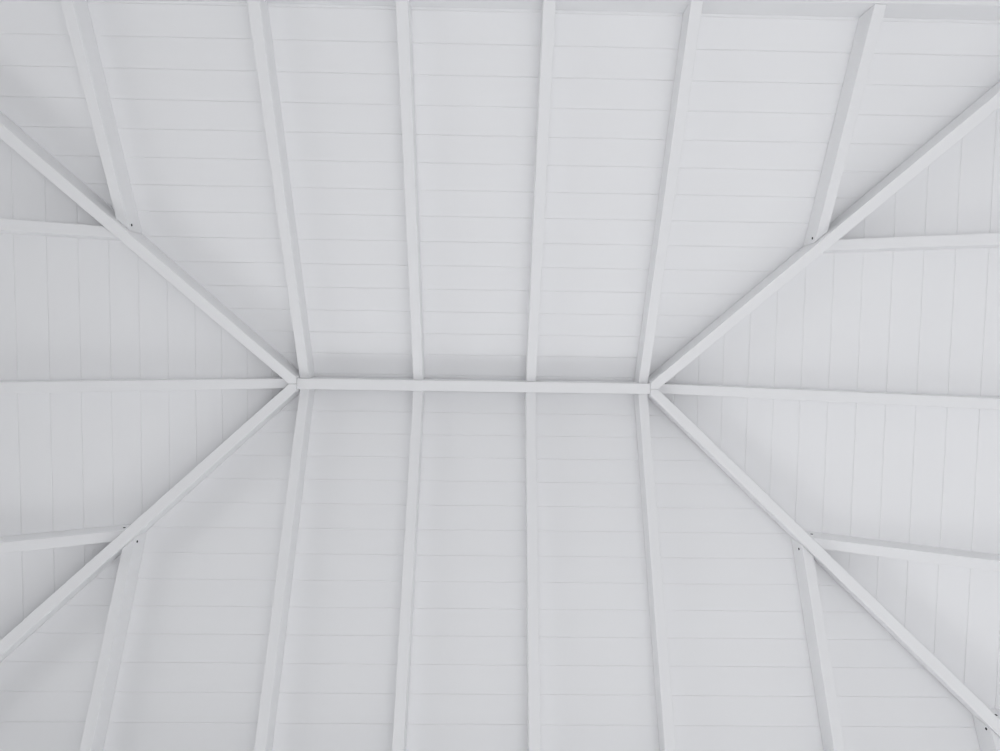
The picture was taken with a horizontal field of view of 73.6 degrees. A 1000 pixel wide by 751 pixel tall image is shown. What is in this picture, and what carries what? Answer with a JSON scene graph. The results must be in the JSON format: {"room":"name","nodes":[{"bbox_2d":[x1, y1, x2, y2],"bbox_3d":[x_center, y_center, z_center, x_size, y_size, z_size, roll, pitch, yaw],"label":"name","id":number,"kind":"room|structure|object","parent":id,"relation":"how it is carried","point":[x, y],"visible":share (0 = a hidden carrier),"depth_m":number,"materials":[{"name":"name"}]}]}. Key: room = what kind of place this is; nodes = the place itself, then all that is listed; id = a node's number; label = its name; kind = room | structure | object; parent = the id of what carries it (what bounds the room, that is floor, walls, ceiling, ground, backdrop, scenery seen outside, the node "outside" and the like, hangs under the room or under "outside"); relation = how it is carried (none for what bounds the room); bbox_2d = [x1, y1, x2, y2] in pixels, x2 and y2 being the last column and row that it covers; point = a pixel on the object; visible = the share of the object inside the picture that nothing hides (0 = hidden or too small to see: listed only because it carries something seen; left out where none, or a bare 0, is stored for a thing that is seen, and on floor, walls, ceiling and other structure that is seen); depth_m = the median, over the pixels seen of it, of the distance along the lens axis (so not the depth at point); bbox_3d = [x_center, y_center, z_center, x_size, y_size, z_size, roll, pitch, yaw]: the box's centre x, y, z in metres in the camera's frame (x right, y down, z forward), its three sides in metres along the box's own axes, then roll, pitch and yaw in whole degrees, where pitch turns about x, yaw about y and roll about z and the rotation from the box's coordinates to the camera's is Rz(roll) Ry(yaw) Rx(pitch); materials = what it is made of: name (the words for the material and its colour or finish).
{"room":"pavilion","nodes":[
{"label":"pavilion","id":0,"kind":"room"},
{"bbox_2d":[0,0,999,750],"bbox_3d":[-0.130,0.074,3.241,5.775,0.942,3.916,1,-87,-1],"label":"ceiling","id":1,"kind":"structure","parent":0,"point":[181,77],"depth_m":3.19,"materials":[{"name":"white wood"}]},
{"bbox_2d":[0,218,120,240],"bbox_3d":[-2.235,-0.670,2.991,0.905,0.543,0.050,1,-87,-1],"label":"rafter","id":2,"kind":"object","parent":1,"relation":"attached to","point":[12,226],"visible":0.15,"depth_m":3.05,"materials":[{"name":"white paint"}]},
{"bbox_2d":[0,524,130,553],"bbox_3d":[-2.257,0.775,3.075,0.905,0.543,0.053,1,-87,-1],"label":"rafter","id":3,"kind":"object","parent":1,"relation":"attached to","point":[27,542],"visible":0.8,"depth_m":3.13,"materials":[{"name":"white paint"}]},
{"bbox_2d":[60,0,141,233],"bbox_3d":[-1.760,-1.127,2.972,0.053,0.543,0.906,1,-87,-1],"label":"rafter","id":4,"kind":"object","parent":1,"relation":"attached to","point":[76,12],"visible":1,"depth_m":2.92,"materials":[{"name":"white paint"}]},
{"bbox_2d":[79,531,146,750],"bbox_3d":[-1.797,1.247,3.111,0.053,0.543,0.906,1,-87,-1],"label":"rafter","id":5,"kind":"object","parent":1,"relation":"attached to","point":[103,690],"visible":1,"depth_m":3.08,"materials":[{"name":"white paint"}]},
{"bbox_2d":[0,377,288,393],"bbox_3d":[-1.899,0.048,3.204,1.604,0.873,0.050,1,-87,-1],"label":"rafter","id":6,"kind":"object","parent":1,"relation":"attached to","point":[39,386],"visible":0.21,"depth_m":3.22,"materials":[{"name":"white paint"}]},
{"bbox_2d":[0,111,299,383],"bbox_3d":[-1.867,-0.770,3.136,0.052,0.950,2.320,-44,-87,2],"label":"rafter","id":7,"kind":"object","parent":1,"relation":"attached to","point":[16,138],"visible":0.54,"depth_m":3.17,"materials":[{"name":"white paint"}]},
{"bbox_2d":[0,384,299,661],"bbox_3d":[-1.893,0.870,3.232,2.320,0.950,0.052,-44,-87,2],"label":"rafter","id":8,"kind":"object","parent":1,"relation":"attached to","point":[47,609],"visible":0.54,"depth_m":3.23,"materials":[{"name":"white paint"}]},
{"bbox_2d":[247,0,314,377],"bbox_3d":[-1.017,-0.773,3.173,0.050,0.878,1.614,1,-87,-1],"label":"rafter","id":9,"kind":"object","parent":1,"relation":"attached to","point":[258,9],"visible":1,"depth_m":3.06,"materials":[{"name":"white paint"}]},
{"bbox_2d":[254,389,314,750],"bbox_3d":[-1.043,0.895,3.270,0.050,0.878,1.614,1,-87,-1],"label":"rafter","id":10,"kind":"object","parent":1,"relation":"attached to","point":[264,738],"visible":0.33,"depth_m":3.20,"materials":[{"name":"white paint"}]},
{"bbox_2d":[392,391,424,750],"bbox_3d":[-0.443,0.903,3.280,0.050,0.878,1.614,1,-87,-1],"label":"rafter","id":11,"kind":"object","parent":1,"relation":"attached to","point":[412,507],"visible":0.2,"depth_m":3.20,"materials":[{"name":"white paint"}]},
{"bbox_2d":[396,0,424,379],"bbox_3d":[-0.417,-0.764,3.183,0.050,0.878,1.614,1,-87,-1],"label":"rafter","id":12,"kind":"object","parent":1,"relation":"attached to","point":[403,7],"visible":1,"depth_m":3.05,"materials":[{"name":"white paint"}]},
{"bbox_2d":[297,377,649,393],"bbox_3d":[-0.136,0.052,3.604,1.859,0.166,0.055,1,-87,-1],"label":"ridge beam","id":13,"kind":"structure","parent":1,"relation":"attached to","point":[331,383],"depth_m":3.52,"materials":[{"name":"white paint"}]},
{"bbox_2d":[525,392,539,750],"bbox_3d":[0.157,0.912,3.290,0.050,0.878,1.614,1,-87,-1],"label":"rafter","id":14,"kind":"object","parent":1,"relation":"attached to","point":[533,687],"visible":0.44,"depth_m":3.20,"materials":[{"name":"white paint"}]},
{"bbox_2d":[525,0,555,380],"bbox_3d":[0.183,-0.755,3.193,0.050,0.878,1.614,1,-87,-1],"label":"rafter","id":15,"kind":"object","parent":1,"relation":"attached to","point":[548,6],"visible":1,"depth_m":3.06,"materials":[{"name":"white paint"}]},
{"bbox_2d":[634,394,675,750],"bbox_3d":[0.757,0.921,3.300,0.050,0.878,1.614,1,-87,-1],"label":"rafter","id":16,"kind":"object","parent":1,"relation":"attached to","point":[664,706],"visible":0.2,"depth_m":3.24,"materials":[{"name":"white paint"}]},
{"bbox_2d":[634,0,702,382],"bbox_3d":[0.783,-0.747,3.203,0.050,0.878,1.614,1,-87,-1],"label":"rafter","id":17,"kind":"object","parent":1,"relation":"attached to","point":[691,19],"visible":1,"depth_m":3.08,"materials":[{"name":"white paint"}]},
{"bbox_2d":[791,538,844,750],"bbox_3d":[1.505,1.295,3.166,0.053,0.543,0.906,1,-87,-1],"label":"rafter","id":18,"kind":"object","parent":1,"relation":"attached to","point":[820,662],"visible":1,"depth_m":3.14,"materials":[{"name":"white paint"}]},
{"bbox_2d":[648,81,999,388],"bbox_3d":[1.633,-0.719,3.195,2.320,0.950,0.052,-44,-87,2],"label":"rafter","id":19,"kind":"object","parent":1,"relation":"attached to","point":[989,102],"visible":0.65,"depth_m":3.16,"materials":[{"name":"white paint"}]},
{"bbox_2d":[648,389,999,736],"bbox_3d":[1.608,0.921,3.291,0.052,0.950,2.320,-44,-87,2],"label":"rafter","id":20,"kind":"object","parent":1,"relation":"attached to","point":[841,576],"visible":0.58,"depth_m":3.22,"materials":[{"name":"white paint"}]},
{"bbox_2d":[658,383,999,409],"bbox_3d":[1.639,0.100,3.264,1.604,0.873,0.050,1,-87,-1],"label":"rafter","id":21,"kind":"object","parent":1,"relation":"attached to","point":[910,399],"visible":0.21,"depth_m":3.22,"materials":[{"name":"white paint"}]},
{"bbox_2d":[803,4,886,245],"bbox_3d":[1.542,-1.079,3.028,0.053,0.543,0.906,1,-87,-1],"label":"rafter","id":22,"kind":"object","parent":1,"relation":"attached to","point":[869,24],"visible":1,"depth_m":2.96,"materials":[{"name":"white paint"}]},
{"bbox_2d":[805,531,999,571],"bbox_3d":[1.980,0.836,3.147,0.905,0.543,0.053,1,-87,-1],"label":"rafter","id":23,"kind":"object","parent":1,"relation":"attached to","point":[935,555],"visible":0.85,"depth_m":3.14,"materials":[{"name":"white paint"}]},
{"bbox_2d":[823,233,999,252],"bbox_3d":[2.003,-0.608,3.062,0.905,0.543,0.050,1,-87,-1],"label":"rafter","id":24,"kind":"object","parent":1,"relation":"attached to","point":[990,240],"visible":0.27,"depth_m":3.06,"materials":[{"name":"white paint"}]},
{"bbox_2d":[972,715,999,750],"bbox_3d":[2.229,1.678,3.028,0.053,0.200,0.179,1,-87,-1],"label":"rafter","id":25,"kind":"object","parent":1,"relation":"attached to","point":[988,740],"visible":1,"depth_m":3.04,"materials":[{"name":"white paint"}]},
{"bbox_2d":[988,708,999,718],"bbox_3d":[2.333,1.574,3.024,0.181,0.201,0.053,1,-87,-1],"label":"rafter","id":26,"kind":"object","parent":1,"relation":"attached to","point":[996,712],"visible":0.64,"depth_m":3.08,"materials":[{"name":"white paint"}]},
{"label":"floor","id":27,"kind":"structure","parent":0,"visible":0},
{"bbox_3d":[-2.684,-1.503,0.510,0.100,4.279,0.100,1,-87,-1],"label":"post","id":28,"kind":"object","parent":27,"relation":"on","visible":0},
{"bbox_2d":[156,0,999,20],"bbox_3d":[-0.098,-1.593,2.753,5.340,0.125,0.100,1,-87,-1],"label":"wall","id":29,"kind":"structure","parent":28,"relation":"on","point":[915,9],"depth_m":2.78,"materials":[{"name":"white paint"}]}
]}

